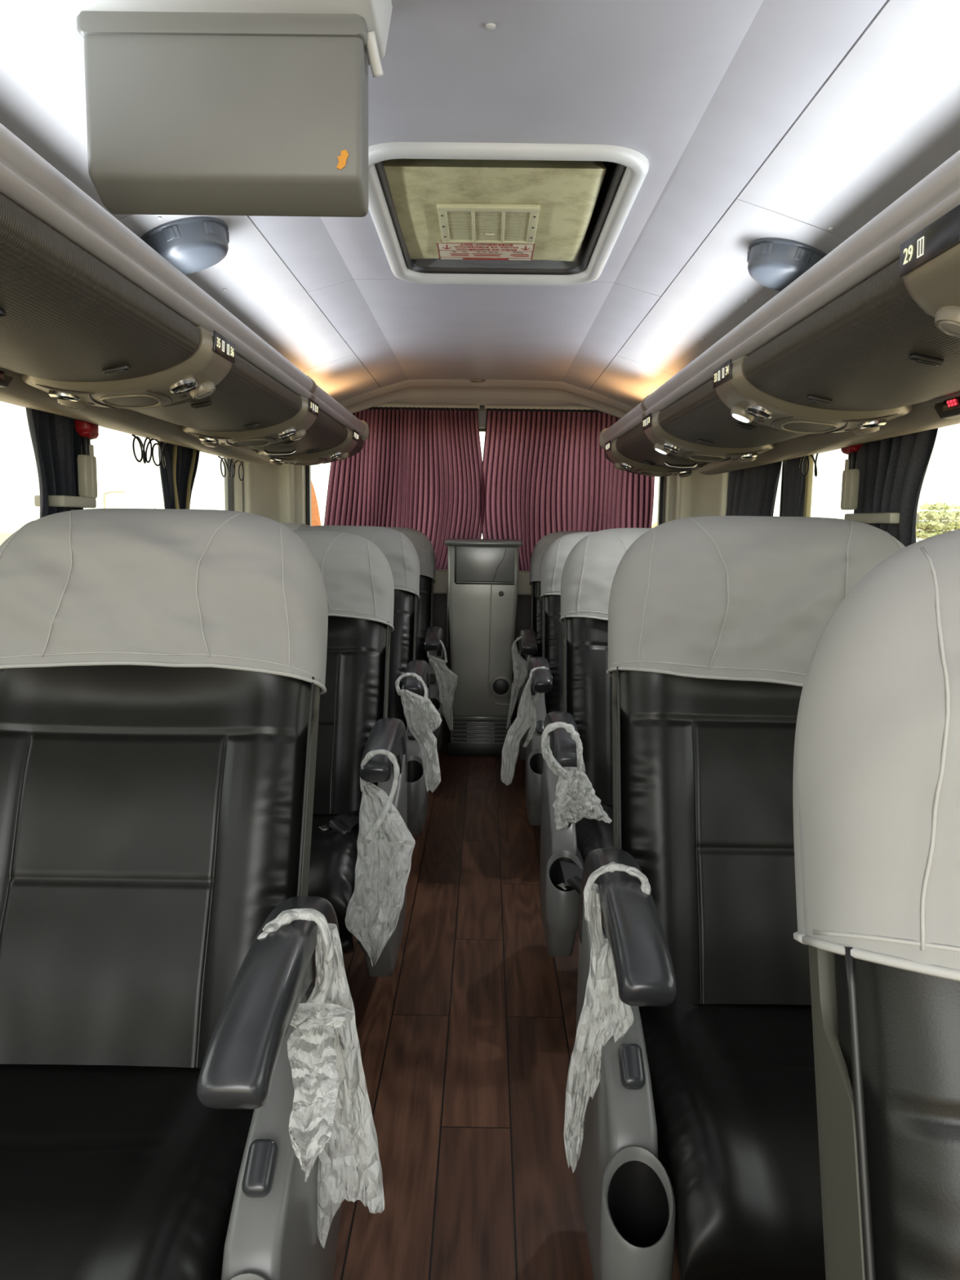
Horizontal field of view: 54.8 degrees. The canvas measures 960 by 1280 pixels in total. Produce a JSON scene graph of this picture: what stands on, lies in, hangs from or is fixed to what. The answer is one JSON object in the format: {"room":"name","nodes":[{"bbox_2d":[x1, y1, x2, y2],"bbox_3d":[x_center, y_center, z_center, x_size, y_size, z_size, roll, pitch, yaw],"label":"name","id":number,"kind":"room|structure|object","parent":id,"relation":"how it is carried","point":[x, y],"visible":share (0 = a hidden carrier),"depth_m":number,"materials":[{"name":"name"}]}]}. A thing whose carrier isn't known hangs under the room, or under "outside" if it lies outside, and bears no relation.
{"room":"vehicle interior","nodes":[
{"label":"vehicle interior","id":0,"kind":"room"},
{"bbox_2d":[0,0,380,402],"bbox_3d":[-0.996,-0.817,1.767,0.846,0.338,6.896,1,7,0],"label":"ceiling","id":1,"kind":"structure","parent":0,"point":[42,89],"depth_m":2.08,"materials":[{"name":"plastic"}]},
{"bbox_2d":[140,216,229,274],"bbox_3d":[-0.726,-0.962,2.263,0.216,0.120,0.224,1,7,0],"label":"ceiling speaker","id":2,"kind":"object","parent":1,"relation":"attached to","point":[191,245],"visible":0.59,"depth_m":2.19,"materials":[{"name":"silver metal"}]},
{"bbox_2d":[223,457,228,511],"bbox_3d":[-1.435,-0.016,1.974,0.050,2.000,7.100,1,7,0],"label":"wall","id":3,"kind":"structure","parent":0,"point":[226,475],"depth_m":5.18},
{"bbox_2d":[0,123,368,464],"bbox_3d":[-1.004,-0.631,1.702,0.795,0.256,6.720,1,7,0],"label":"luggage rack","id":4,"kind":"object","parent":3,"relation":"attached to","point":[83,298],"visible":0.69,"depth_m":1.80,"materials":[{"name":"plastic"}]},
{"bbox_2d":[0,370,13,387],"bbox_3d":[-1.120,-0.587,1.973,0.103,0.058,0.325,1,7,0],"label":"display box","id":5,"kind":"object","parent":4,"relation":"attached to","point":[5,380],"visible":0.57,"depth_m":2.09,"materials":[{"name":"black plastic"}]},
{"bbox_2d":[25,407,96,518],"bbox_3d":[-1.296,-0.433,2.901,0.100,0.720,0.392,1,7,0],"label":"window curtain","id":6,"kind":"object","parent":4,"relation":"hanging from","point":[56,443],"visible":0.35,"depth_m":2.82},
{"bbox_2d":[74,419,98,497],"bbox_3d":[-1.266,-0.587,2.987,0.050,0.255,0.100,1,7,0],"label":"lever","id":7,"kind":"object","parent":4,"relation":"attached to","point":[86,461],"visible":0.86,"depth_m":2.96,"materials":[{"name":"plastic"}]},
{"bbox_2d":[20,325,235,408],"bbox_3d":[-0.838,-0.641,2.203,0.470,0.169,0.250,1,7,0],"label":"panel","id":8,"kind":"object","parent":4,"relation":"attached to","point":[197,377],"visible":0.94,"depth_m":2.15,"materials":[{"name":"plastic"}]},
{"bbox_2d":[48,390,79,401],"bbox_3d":[-0.977,-0.574,2.177,0.068,0.022,0.068,1,7,0],"label":"air vent","id":9,"kind":"object","parent":8,"relation":"attached to","point":[60,395],"depth_m":2.15,"materials":[{"name":"silver metal"}]},
{"bbox_2d":[57,398,85,408],"bbox_3d":[-0.997,-0.581,2.260,0.065,0.031,0.066,1,7,0],"label":"reading lamp","id":10,"kind":"object","parent":8,"relation":"attached to","point":[80,404],"depth_m":2.24,"materials":[{"name":"plastic"}]},
{"bbox_2d":[103,396,159,407],"bbox_3d":[-0.833,-0.571,2.212,0.118,0.016,0.125,1,7,0],"label":"speaker grille","id":11,"kind":"object","parent":8,"relation":"attached to","point":[112,402],"depth_m":2.22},
{"bbox_2d":[169,378,198,394],"bbox_3d":[-0.696,-0.596,2.175,0.066,0.035,0.068,1,7,0],"label":"air vent","id":12,"kind":"object","parent":8,"relation":"attached to","point":[178,386],"depth_m":2.16,"materials":[{"name":"silver metal"}]},
{"bbox_2d":[189,382,215,399],"bbox_3d":[-0.675,-0.607,2.249,0.062,0.042,0.066,1,7,0],"label":"reading lamp","id":13,"kind":"object","parent":8,"relation":"attached to","point":[203,389],"depth_m":2.23,"materials":[{"name":"plastic"}]},
{"bbox_2d":[131,434,166,468],"bbox_3d":[-1.232,-0.702,3.458,0.027,0.106,0.342,1,7,0],"label":"coiled cord","id":14,"kind":"object","parent":4,"relation":"hanging from","point":[144,452],"visible":0.98,"depth_m":3.44,"materials":[{"name":"black plastic"}]},
{"bbox_2d":[158,440,199,509],"bbox_3d":[-1.288,-0.581,4.077,0.100,0.721,0.606,1,7,0],"label":"window curtain","id":15,"kind":"object","parent":4,"relation":"hanging from","point":[177,480],"visible":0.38,"depth_m":3.94,"materials":[{"name":"black fabric"}]},
{"bbox_2d":[217,455,244,480],"bbox_3d":[-1.224,-0.846,4.583,0.027,0.102,0.488,1,7,0],"label":"coiled cord","id":16,"kind":"object","parent":4,"relation":"hanging from","point":[222,459],"visible":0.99,"depth_m":4.53,"materials":[{"name":"black plastic"}]},
{"bbox_2d":[181,395,318,447],"bbox_3d":[-0.830,-0.783,3.334,0.470,0.169,0.250,1,7,0],"label":"panel","id":17,"kind":"object","parent":4,"relation":"attached to","point":[295,428],"visible":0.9,"depth_m":3.27,"materials":[{"name":"plastic"}]},
{"bbox_2d":[199,435,218,443],"bbox_3d":[-0.969,-0.716,3.308,0.068,0.022,0.068,1,7,0],"label":"air vent","id":18,"kind":"object","parent":17,"relation":"attached to","point":[206,440],"depth_m":3.28,"materials":[{"name":"silver metal"}]},
{"bbox_2d":[200,440,218,447],"bbox_3d":[-0.989,-0.723,3.391,0.065,0.031,0.066,1,7,0],"label":"reading lamp","id":19,"kind":"object","parent":17,"relation":"attached to","point":[206,443],"depth_m":3.37,"materials":[{"name":"plastic"}]},
{"bbox_2d":[234,440,268,445],"bbox_3d":[-0.825,-0.713,3.343,0.118,0.016,0.125,1,7,0],"label":"speaker grille","id":20,"kind":"object","parent":17,"relation":"attached to","point":[236,442],"depth_m":3.35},
{"bbox_2d":[278,428,297,438],"bbox_3d":[-0.688,-0.738,3.307,0.066,0.035,0.068,1,7,0],"label":"air vent","id":21,"kind":"object","parent":17,"relation":"attached to","point":[291,433],"depth_m":3.29,"materials":[{"name":"silver metal"}]},
{"bbox_2d":[288,429,306,440],"bbox_3d":[-0.667,-0.749,3.380,0.062,0.042,0.066,1,7,0],"label":"reading lamp","id":22,"kind":"object","parent":17,"relation":"attached to","point":[300,433],"depth_m":3.36,"materials":[{"name":"plastic"}]},
{"bbox_2d":[256,427,359,465],"bbox_3d":[-0.822,-0.917,4.406,0.470,0.169,0.250,1,7,0],"label":"panel","id":23,"kind":"object","parent":4,"relation":"attached to","point":[340,452],"visible":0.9,"depth_m":4.35,"materials":[{"name":"plastic"}]},
{"bbox_2d":[336,452,349,460],"bbox_3d":[-0.660,-0.883,4.452,0.062,0.042,0.066,1,7,0],"label":"reading lamp","id":24,"kind":"object","parent":23,"relation":"attached to","point":[345,455],"depth_m":4.43,"materials":[{"name":"plastic"}]},
{"bbox_2d":[226,457,234,511],"bbox_3d":[-1.398,-0.665,4.774,0.031,0.690,0.860,1,7,0],"label":"window","id":25,"kind":"structure","parent":3,"relation":"in","point":[230,481],"depth_m":5.17,"materials":[{"name":"clear glass"}]},
{"bbox_2d":[232,459,306,524],"bbox_3d":[-1.196,-0.809,5.307,0.449,0.850,0.057,-4,9,-33],"label":"wall","id":26,"kind":"structure","parent":0,"point":[277,493],"depth_m":5.33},
{"bbox_2d":[332,731,680,1279],"bbox_3d":[-0.014,1.022,2.094,2.820,0.050,7.100,1,7,0],"label":"floor","id":27,"kind":"structure","parent":0,"point":[466,1048],"depth_m":2.17,"materials":[{"name":"brown wood"}]},
{"bbox_2d":[0,665,341,1279],"bbox_3d":[-0.545,0.451,1.328,0.692,1.260,0.918,1,7,0],"label":"seat","id":28,"kind":"object","parent":27,"relation":"on","point":[154,820],"visible":0.77,"depth_m":1.40,"materials":[{"name":"black leather"}]},
{"bbox_2d":[0,1064,253,1279],"bbox_3d":[-0.585,0.746,1.192,0.566,0.226,0.538,1,7,0],"label":"seat cushion","id":29,"kind":"object","parent":28,"relation":"on","point":[108,1171],"depth_m":1.15,"materials":[{"name":"black leather"}]},
{"bbox_2d":[0,508,328,694],"bbox_3d":[-0.569,-0.064,1.599,0.616,0.324,0.249,1,7,3],"label":"headrest cover","id":30,"kind":"object","parent":28,"relation":"attached to","point":[147,587],"visible":0.96,"depth_m":1.52,"materials":[{"name":"white fabric"}]},
{"bbox_2d":[257,908,384,1248],"bbox_3d":[-0.207,0.604,1.143,0.154,0.495,0.240,1,7,0],"label":"plastic bag","id":31,"kind":"object","parent":28,"relation":"hanging from","point":[331,1121],"visible":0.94,"depth_m":1.22,"materials":[{"name":"white"}]},
{"bbox_2d":[307,616,407,977],"bbox_3d":[-0.536,0.325,2.515,0.690,1.214,0.864,1,7,0],"label":"seat","id":32,"kind":"object","parent":27,"relation":"on","point":[353,722],"visible":0.31,"depth_m":2.60,"materials":[{"name":"leather"}]},
{"bbox_2d":[307,810,359,953],"bbox_3d":[-0.576,0.594,2.403,0.566,0.226,0.538,1,7,0],"label":"seat cushion","id":33,"kind":"object","parent":32,"relation":"on","point":[333,855],"depth_m":2.19,"materials":[{"name":"black leather"}]},
{"bbox_2d":[318,815,359,834],"bbox_3d":[-0.346,0.482,2.411,0.073,0.045,0.150,5,8,29],"label":"belt","id":34,"kind":"object","parent":32,"relation":"on","point":[340,826],"visible":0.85,"depth_m":2.38,"materials":[{"name":"black plastic"}]},
{"bbox_2d":[293,530,394,631],"bbox_3d":[-0.562,-0.174,2.767,0.616,0.305,0.235,1,7,4],"label":"headrest cover","id":35,"kind":"object","parent":32,"relation":"attached to","point":[357,576],"visible":0.44,"depth_m":2.70,"materials":[{"name":"white fabric"}]},
{"bbox_2d":[345,749,415,965],"bbox_3d":[-0.235,0.483,2.098,0.144,0.441,0.203,3,7,14],"label":"plastic bag","id":36,"kind":"object","parent":32,"relation":"hanging from","point":[385,845],"visible":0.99,"depth_m":2.10,"materials":[{"name":"white"}]},
{"bbox_2d":[387,589,430,835],"bbox_3d":[-0.529,0.185,3.580,0.691,1.226,0.883,1,7,0],"label":"seat","id":37,"kind":"object","parent":27,"relation":"on","point":[402,660],"visible":0.18,"depth_m":3.65,"materials":[{"name":"leather"}]},
{"bbox_2d":[296,525,419,599],"bbox_3d":[-0.554,-0.318,3.839,0.616,0.310,0.240,1,7,4],"label":"headrest cover","id":38,"kind":"object","parent":37,"relation":"attached to","point":[402,556],"visible":0.35,"depth_m":3.79,"materials":[{"name":"white fabric"}]},
{"bbox_2d":[395,672,442,792],"bbox_3d":[-0.208,0.314,3.139,0.104,0.390,0.198,-5,9,-37],"label":"plastic bag","id":39,"kind":"object","parent":37,"relation":"hanging from","point":[422,717],"visible":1,"depth_m":3.12,"materials":[{"name":"white"}]},
{"bbox_2d":[415,574,443,754],"bbox_3d":[-0.520,0.042,4.757,0.691,1.217,0.894,1,7,0],"label":"seat","id":40,"kind":"object","parent":27,"relation":"on","point":[428,637],"visible":0.16,"depth_m":4.84,"materials":[{"name":"leather"}]},
{"bbox_2d":[387,527,435,583],"bbox_3d":[-0.545,-0.458,5.021,0.616,0.308,0.242,1,7,4],"label":"headrest cover","id":41,"kind":"object","parent":40,"relation":"attached to","point":[424,549],"visible":0.27,"depth_m":4.97,"materials":[{"name":"white fabric"}]},
{"bbox_2d":[426,640,457,730],"bbox_3d":[-0.190,0.211,4.443,0.156,0.431,0.095,4,8,22],"label":"plastic bag","id":42,"kind":"object","parent":40,"relation":"hanging from","point":[446,680],"visible":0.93,"depth_m":4.43,"materials":[{"name":"white"}]},
{"bbox_2d":[444,537,522,756],"bbox_3d":[0.012,0.018,5.211,0.410,1.164,0.624,1,7,0],"label":"base cabinet","id":43,"kind":"object","parent":27,"relation":"on","point":[482,590],"visible":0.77,"depth_m":4.92,"materials":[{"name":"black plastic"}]},
{"bbox_2d":[450,715,511,743],"bbox_3d":[0.004,0.484,4.980,0.324,0.148,0.024,1,7,0],"label":"vent","id":44,"kind":"object","parent":43,"relation":"attached to","point":[466,729],"depth_m":4.98,"materials":[{"name":"black plastic"}]},
{"bbox_2d":[517,581,542,759],"bbox_3d":[0.528,0.072,4.660,0.690,1.210,0.849,1,7,0],"label":"seat","id":45,"kind":"object","parent":27,"relation":"on","point":[531,642],"visible":0.16,"depth_m":4.73,"materials":[{"name":"leather"}]},
{"bbox_2d":[506,635,530,728],"bbox_3d":[0.185,0.204,4.432,0.112,0.438,0.121,1,7,0],"label":"plastic bag","id":46,"kind":"object","parent":45,"relation":"hanging from","point":[520,666],"visible":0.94,"depth_m":4.42,"materials":[{"name":"white"}]},
{"bbox_2d":[529,531,595,586],"bbox_3d":[0.572,-0.398,4.903,0.616,0.352,0.239,1,7,2],"label":"headrest cover","id":47,"kind":"object","parent":45,"relation":"on","point":[538,553],"visible":0.19,"depth_m":4.87,"materials":[{"name":"white fabric"}]},
{"bbox_2d":[524,595,563,825],"bbox_3d":[0.521,0.192,3.688,0.690,1.214,0.850,1,7,0],"label":"seat","id":48,"kind":"object","parent":27,"relation":"on","point":[552,689],"visible":0.22,"depth_m":3.70,"materials":[{"name":"leather"}]},
{"bbox_2d":[500,666,552,786],"bbox_3d":[0.173,0.313,3.401,0.210,0.422,0.076,-4,9,-34],"label":"plastic bag","id":49,"kind":"object","parent":48,"relation":"hanging from","point":[526,717],"visible":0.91,"depth_m":3.38,"materials":[{"name":"white"}]},
{"bbox_2d":[539,532,593,599],"bbox_3d":[0.565,-0.280,3.932,0.616,0.354,0.239,1,7,2],"label":"headrest cover","id":50,"kind":"object","parent":48,"relation":"on","point":[554,559],"visible":0.28,"depth_m":3.89,"materials":[{"name":"white fabric"}]},
{"bbox_2d":[539,615,613,956],"bbox_3d":[0.514,0.314,2.628,0.690,1.235,0.857,1,7,0],"label":"seat","id":51,"kind":"object","parent":27,"relation":"on","point":[587,685],"visible":0.21,"depth_m":2.70,"materials":[{"name":"leather"}]},
{"bbox_2d":[547,834,583,894],"bbox_3d":[0.228,0.571,2.353,0.095,0.060,0.318,1,7,0],"label":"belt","id":52,"kind":"object","parent":51,"relation":"attached to","point":[572,873],"visible":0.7,"depth_m":2.29,"materials":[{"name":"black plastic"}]},
{"bbox_2d":[541,721,612,830],"bbox_3d":[0.225,0.332,2.247,0.121,0.241,0.199,-4,9,-35],"label":"plastic bag","id":53,"kind":"object","parent":51,"relation":"on","point":[576,799],"visible":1,"depth_m":2.22,"materials":[{"name":"white"}]},
{"bbox_2d":[575,804,613,865],"bbox_3d":[0.545,0.595,2.521,0.566,0.226,0.538,1,7,0],"label":"armrest","id":54,"kind":"object","parent":51,"relation":"on","point":[592,834],"depth_m":2.41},
{"bbox_2d":[560,528,651,623],"bbox_3d":[0.558,-0.164,2.873,0.616,0.363,0.242,1,7,2],"label":"headrest cover","id":55,"kind":"object","parent":51,"relation":"on","point":[589,568],"visible":0.35,"depth_m":2.81,"materials":[{"name":"white fabric"}]},
{"bbox_2d":[575,666,826,1279],"bbox_3d":[0.506,0.442,1.504,0.689,1.263,0.844,1,7,0],"label":"seat","id":56,"kind":"object","parent":27,"relation":"on","point":[700,1140],"visible":0.48,"depth_m":1.47,"materials":[{"name":"leather"}]},
{"bbox_2d":[563,862,650,1172],"bbox_3d":[0.186,0.564,1.376,0.113,0.467,0.085,1,7,0],"label":"plastic bag","id":57,"kind":"object","parent":56,"relation":"hanging from","point":[603,1015],"visible":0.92,"depth_m":1.37,"materials":[{"name":"white"}]},
{"bbox_2d":[638,1000,826,1279],"bbox_3d":[0.537,0.735,1.405,0.566,0.226,0.538,1,7,0],"label":"seat cushion","id":58,"kind":"object","parent":56,"relation":"on","point":[733,1086],"depth_m":1.24,"materials":[{"name":"leather"}]},
{"bbox_2d":[606,515,905,686],"bbox_3d":[0.550,-0.046,1.743,0.616,0.372,0.238,1,7,2],"label":"headrest cover","id":59,"kind":"object","parent":56,"relation":"on","point":[752,598],"visible":0.62,"depth_m":1.67,"materials":[{"name":"white fabric"}]},
{"bbox_2d":[808,945,959,1279],"bbox_3d":[0.486,0.587,0.383,0.690,1.254,0.863,1,7,0],"label":"seat","id":60,"kind":"object","parent":27,"relation":"on","point":[886,1039],"visible":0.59,"depth_m":0.57,"materials":[{"name":"black leather"}]},
{"bbox_2d":[792,528,959,982],"bbox_3d":[0.530,0.102,0.629,0.616,0.371,0.244,1,7,1],"label":"headrest cover","id":61,"kind":"object","parent":60,"relation":"on","point":[876,777],"visible":1,"depth_m":0.59,"materials":[{"name":"white fabric"}]},
{"bbox_2d":[432,427,665,731],"bbox_3d":[0.017,-0.539,5.495,2.840,2.200,0.082,1,7,0],"label":"wall","id":62,"kind":"structure","parent":0,"point":[523,615],"depth_m":5.51,"materials":[{"name":"grey plastic"}]},
{"bbox_2d":[324,406,484,569],"bbox_3d":[-0.450,-0.861,5.324,0.958,0.936,0.055,1,7,0],"label":"curtain","id":63,"kind":"object","parent":62,"relation":"hanging from","point":[420,469],"visible":0.68,"depth_m":5.31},
{"bbox_2d":[477,409,486,428],"bbox_3d":[0.012,-1.277,5.353,0.055,0.100,0.030,1,7,0],"label":"bracket","id":64,"kind":"object","parent":62,"relation":"attached to","point":[482,413],"visible":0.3,"depth_m":5.34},
{"bbox_2d":[433,568,531,594],"bbox_3d":[0.019,-0.345,5.419,2.070,0.135,0.160,1,7,0],"label":"trim","id":65,"kind":"structure","parent":62,"relation":"attached to","point":[441,584],"depth_m":5.34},
{"bbox_2d":[306,428,663,525],"bbox_3d":[0.026,-0.836,5.452,2.092,0.800,0.058,1,7,0],"label":"window","id":66,"kind":"structure","parent":62,"relation":"in","point":[660,491],"depth_m":5.43,"materials":[{"name":"clear glass"}]},
{"bbox_2d":[338,378,634,418],"bbox_3d":[0.025,-1.222,5.226,2.840,0.446,0.326,1,7,0],"label":"trim","id":67,"kind":"structure","parent":62,"relation":"attached to","point":[441,393],"depth_m":5.19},
{"bbox_2d":[480,408,654,571],"bbox_3d":[0.501,-0.846,5.316,0.998,0.936,0.055,1,7,0],"label":"curtain","id":68,"kind":"object","parent":62,"relation":"hanging from","point":[546,472],"visible":0.59,"depth_m":5.31,"materials":[{"name":"fabric"}]},
{"bbox_2d":[248,0,887,390],"bbox_3d":[0.004,-0.988,1.740,1.140,0.057,6.900,1,7,0],"label":"ceiling","id":69,"kind":"structure","parent":0,"point":[705,91],"depth_m":1.80,"materials":[{"name":"white plastic"}]},
{"bbox_2d":[66,0,392,217],"bbox_3d":[-0.360,-0.795,1.319,0.447,0.321,0.290,1,7,0],"label":"monitor","id":70,"kind":"object","parent":69,"relation":"attached to","point":[257,108],"visible":1,"depth_m":1.32,"materials":[{"name":"white plastic"}]},
{"bbox_2d":[368,142,648,285],"bbox_3d":[0.049,-1.189,2.428,0.646,0.244,1.069,1,7,0],"label":"roof hatch","id":71,"kind":"object","parent":69,"relation":"attached to","point":[441,212],"visible":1,"depth_m":2.31,"materials":[{"name":"white plastic"}]},
{"bbox_2d":[436,243,534,260],"bbox_3d":[0.017,-1.125,2.684,0.276,0.001,0.163,1,7,0],"label":"print","id":72,"kind":"object","parent":71,"relation":"on","point":[491,251],"depth_m":2.68},
{"bbox_2d":[436,203,539,244],"bbox_3d":[0.022,-1.096,2.442,0.256,0.012,0.290,1,7,0],"label":"vent grille","id":73,"kind":"object","parent":71,"relation":"attached to","point":[456,223],"depth_m":2.43,"materials":[{"name":"beige plastic"}]},
{"bbox_2d":[663,470,728,523],"bbox_3d":[1.255,-0.774,5.294,0.449,0.850,0.057,6,9,34],"label":"wall","id":74,"kind":"structure","parent":0,"point":[698,494],"depth_m":5.32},
{"bbox_2d":[589,0,959,407],"bbox_3d":[0.998,-0.788,1.757,0.846,0.338,6.896,1,7,0],"label":"ceiling","id":75,"kind":"structure","parent":0,"point":[886,117],"depth_m":1.82,"materials":[{"name":"plastic"}]},
{"bbox_2d":[599,150,959,475],"bbox_3d":[1.000,-0.578,1.694,0.795,0.256,6.720,1,7,0],"label":"luggage rack","id":76,"kind":"object","parent":75,"relation":"attached to","point":[848,333],"visible":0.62,"depth_m":1.86,"materials":[{"name":"plastic"}]},
{"bbox_2d":[605,439,704,477],"bbox_3d":[0.855,-0.884,4.519,0.470,0.169,0.250,1,7,0],"label":"panel","id":77,"kind":"object","parent":76,"relation":"attached to","point":[622,463],"visible":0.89,"depth_m":4.46,"materials":[{"name":"plastic"}]},
{"bbox_2d":[619,462,633,470],"bbox_3d":[0.712,-0.843,4.493,0.066,0.035,0.068,1,7,0],"label":"air vent","id":78,"kind":"object","parent":77,"relation":"attached to","point":[623,465],"depth_m":4.47,"materials":[{"name":"silver metal"}]},
{"bbox_2d":[642,410,774,462],"bbox_3d":[0.848,-0.747,3.428,0.470,0.169,0.250,1,7,0],"label":"panel","id":79,"kind":"object","parent":76,"relation":"attached to","point":[664,442],"visible":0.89,"depth_m":3.37,"materials":[{"name":"plastic"}]},
{"bbox_2d":[653,443,670,454],"bbox_3d":[0.685,-0.718,3.475,0.062,0.042,0.066,1,7,0],"label":"reading lamp","id":80,"kind":"object","parent":79,"relation":"attached to","point":[659,447],"depth_m":3.45,"materials":[{"name":"plastic"}]},
{"bbox_2d":[662,442,680,453],"bbox_3d":[0.704,-0.706,3.401,0.066,0.035,0.068,1,7,0],"label":"air vent","id":81,"kind":"object","parent":79,"relation":"attached to","point":[667,446],"depth_m":3.38,"materials":[{"name":"silver metal"}]},
{"bbox_2d":[689,455,723,461],"bbox_3d":[0.841,-0.677,3.437,0.118,0.016,0.125,1,7,0],"label":"speaker grille","id":82,"kind":"object","parent":79,"relation":"attached to","point":[698,458],"depth_m":3.45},
{"bbox_2d":[738,453,757,458],"bbox_3d":[0.985,-0.676,3.400,0.068,0.022,0.068,1,7,0],"label":"air vent","id":83,"kind":"object","parent":79,"relation":"attached to","point":[753,455],"depth_m":3.37,"materials":[{"name":"silver metal"}]},
{"bbox_2d":[725,461,782,515],"bbox_3d":[1.327,-0.607,4.575,0.087,0.720,0.918,1,7,0],"label":"window curtain","id":84,"kind":"object","parent":76,"relation":"hanging from","point":[752,491],"visible":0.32,"depth_m":4.54,"materials":[{"name":"black fabric"}]},
{"bbox_2d":[782,456,806,516],"bbox_3d":[1.338,-0.527,3.939,0.055,0.720,0.239,1,7,0],"label":"window curtain","id":85,"kind":"object","parent":76,"relation":"hanging from","point":[793,498],"visible":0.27,"depth_m":3.90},
{"bbox_2d":[797,453,818,476],"bbox_3d":[1.269,-0.683,3.583,0.027,0.109,0.258,1,7,0],"label":"coiled cord","id":86,"kind":"object","parent":76,"relation":"hanging from","point":[811,455],"visible":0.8,"depth_m":3.60,"materials":[{"name":"black plastic"}]},
{"bbox_2d":[712,355,913,435],"bbox_3d":[0.840,-0.610,2.336,0.470,0.169,0.250,1,7,0],"label":"panel","id":87,"kind":"object","parent":76,"relation":"attached to","point":[747,403],"visible":0.94,"depth_m":2.28,"materials":[{"name":"plastic"}]},
{"bbox_2d":[730,406,755,422],"bbox_3d":[0.677,-0.581,2.384,0.062,0.042,0.066,1,7,0],"label":"reading lamp","id":88,"kind":"object","parent":87,"relation":"attached to","point":[740,413],"depth_m":2.36,"materials":[{"name":"plastic"}]},
{"bbox_2d":[745,404,772,419],"bbox_3d":[0.697,-0.569,2.310,0.066,0.035,0.068,1,7,0],"label":"air vent","id":89,"kind":"object","parent":87,"relation":"attached to","point":[760,411],"depth_m":2.29,"materials":[{"name":"silver metal"}]},
{"bbox_2d":[782,422,834,432],"bbox_3d":[0.833,-0.540,2.345,0.118,0.016,0.125,1,7,0],"label":"speaker grille","id":90,"kind":"object","parent":87,"relation":"attached to","point":[788,427],"depth_m":2.35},
{"bbox_2d":[853,426,879,435],"bbox_3d":[0.998,-0.545,2.391,0.065,0.031,0.066,1,7,0],"label":"reading lamp","id":91,"kind":"object","parent":87,"relation":"attached to","point":[858,431],"depth_m":2.37,"materials":[{"name":"plastic"}]},
{"bbox_2d":[857,418,886,428],"bbox_3d":[0.977,-0.539,2.309,0.068,0.022,0.068,1,7,0],"label":"air vent","id":92,"kind":"object","parent":87,"relation":"attached to","point":[864,424],"depth_m":2.28,"materials":[{"name":"silver metal"}]},
{"bbox_2d":[840,444,862,510],"bbox_3d":[1.265,-0.574,3.163,0.050,0.255,0.100,1,7,0],"label":"hammer","id":93,"kind":"object","parent":76,"relation":"attached to","point":[851,475],"visible":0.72,"depth_m":3.13,"materials":[{"name":"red plastic"}]},
{"bbox_2d":[844,428,937,546],"bbox_3d":[1.320,-0.413,3.037,0.100,0.720,0.572,1,7,0],"label":"window curtain","id":94,"kind":"object","parent":76,"relation":"hanging from","point":[892,471],"visible":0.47,"depth_m":2.94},
{"bbox_2d":[899,204,959,337],"bbox_3d":[0.832,-0.473,1.245,0.470,0.169,0.250,1,7,0],"label":"panel","id":95,"kind":"object","parent":76,"relation":"attached to","point":[930,260],"visible":1,"depth_m":1.26,"materials":[{"name":"plastic"}]},
{"bbox_2d":[934,306,959,337],"bbox_3d":[0.669,-0.444,1.292,0.062,0.042,0.066,1,7,0],"label":"reading lamp","id":96,"kind":"object","parent":95,"relation":"attached to","point":[947,318],"depth_m":1.28,"materials":[{"name":"plastic"}]},
{"bbox_2d":[933,395,959,418],"bbox_3d":[1.116,-0.527,2.025,0.106,0.058,0.325,1,7,0],"label":"display box","id":97,"kind":"object","parent":76,"relation":"attached to","point":[948,408],"visible":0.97,"depth_m":2.11,"materials":[{"name":"black plastic"}]},
{"bbox_2d":[746,237,826,291],"bbox_3d":[0.781,-0.933,2.316,0.216,0.120,0.224,1,7,0],"label":"ceiling speaker","id":98,"kind":"object","parent":75,"relation":"attached to","point":[774,263],"visible":0.63,"depth_m":2.24,"materials":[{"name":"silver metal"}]},
{"bbox_2d":[781,460,786,516],"bbox_3d":[1.435,0.026,1.958,0.050,2.000,7.100,1,7,0],"label":"wall","id":99,"kind":"structure","parent":0,"point":[785,461],"depth_m":4.37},
{"bbox_2d":[803,454,813,516],"bbox_3d":[1.327,-0.504,3.757,0.020,0.660,0.030,1,7,0],"label":"trim","id":100,"kind":"structure","parent":99,"relation":"attached to","point":[808,487],"depth_m":3.73,"materials":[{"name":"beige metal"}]},
{"label":"outside","id":101,"kind":"structure","parent":0,"visible":0},
{"bbox_2d":[0,532,13,545],"bbox_3d":[0.316,-3.599,49.940,240.000,0.001,220.000,1,7,0],"label":"ground","id":102,"kind":"structure","parent":101,"point":[3,535],"depth_m":130.84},
{"bbox_2d":[311,480,320,525],"bbox_3d":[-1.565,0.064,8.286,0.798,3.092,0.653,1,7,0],"label":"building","id":103,"kind":"structure","parent":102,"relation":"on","point":[316,521],"depth_m":8.08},
{"bbox_2d":[915,495,959,541],"bbox_3d":[29.399,-6.810,59.366,3.538,4.898,3.631,1,7,0],"label":"tree","id":104,"kind":"object","parent":102,"relation":"on","point":[939,526],"visible":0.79,"depth_m":58.47,"materials":[{"name":"green plant"}]},
{"bbox_3d":[-1.103,0.021,4.801,0.489,1.231,0.824,1,7,0],"label":"seat","id":105,"kind":"object","parent":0,"visible":0},
{"bbox_2d":[280,522,311,530],"bbox_3d":[-1.093,-0.483,5.048,0.505,0.310,0.231,1,7,4],"label":"headrest cover","id":106,"kind":"object","parent":105,"relation":"attached to","point":[294,526],"visible":0.06,"depth_m":5.04,"materials":[{"name":"white fabric"}]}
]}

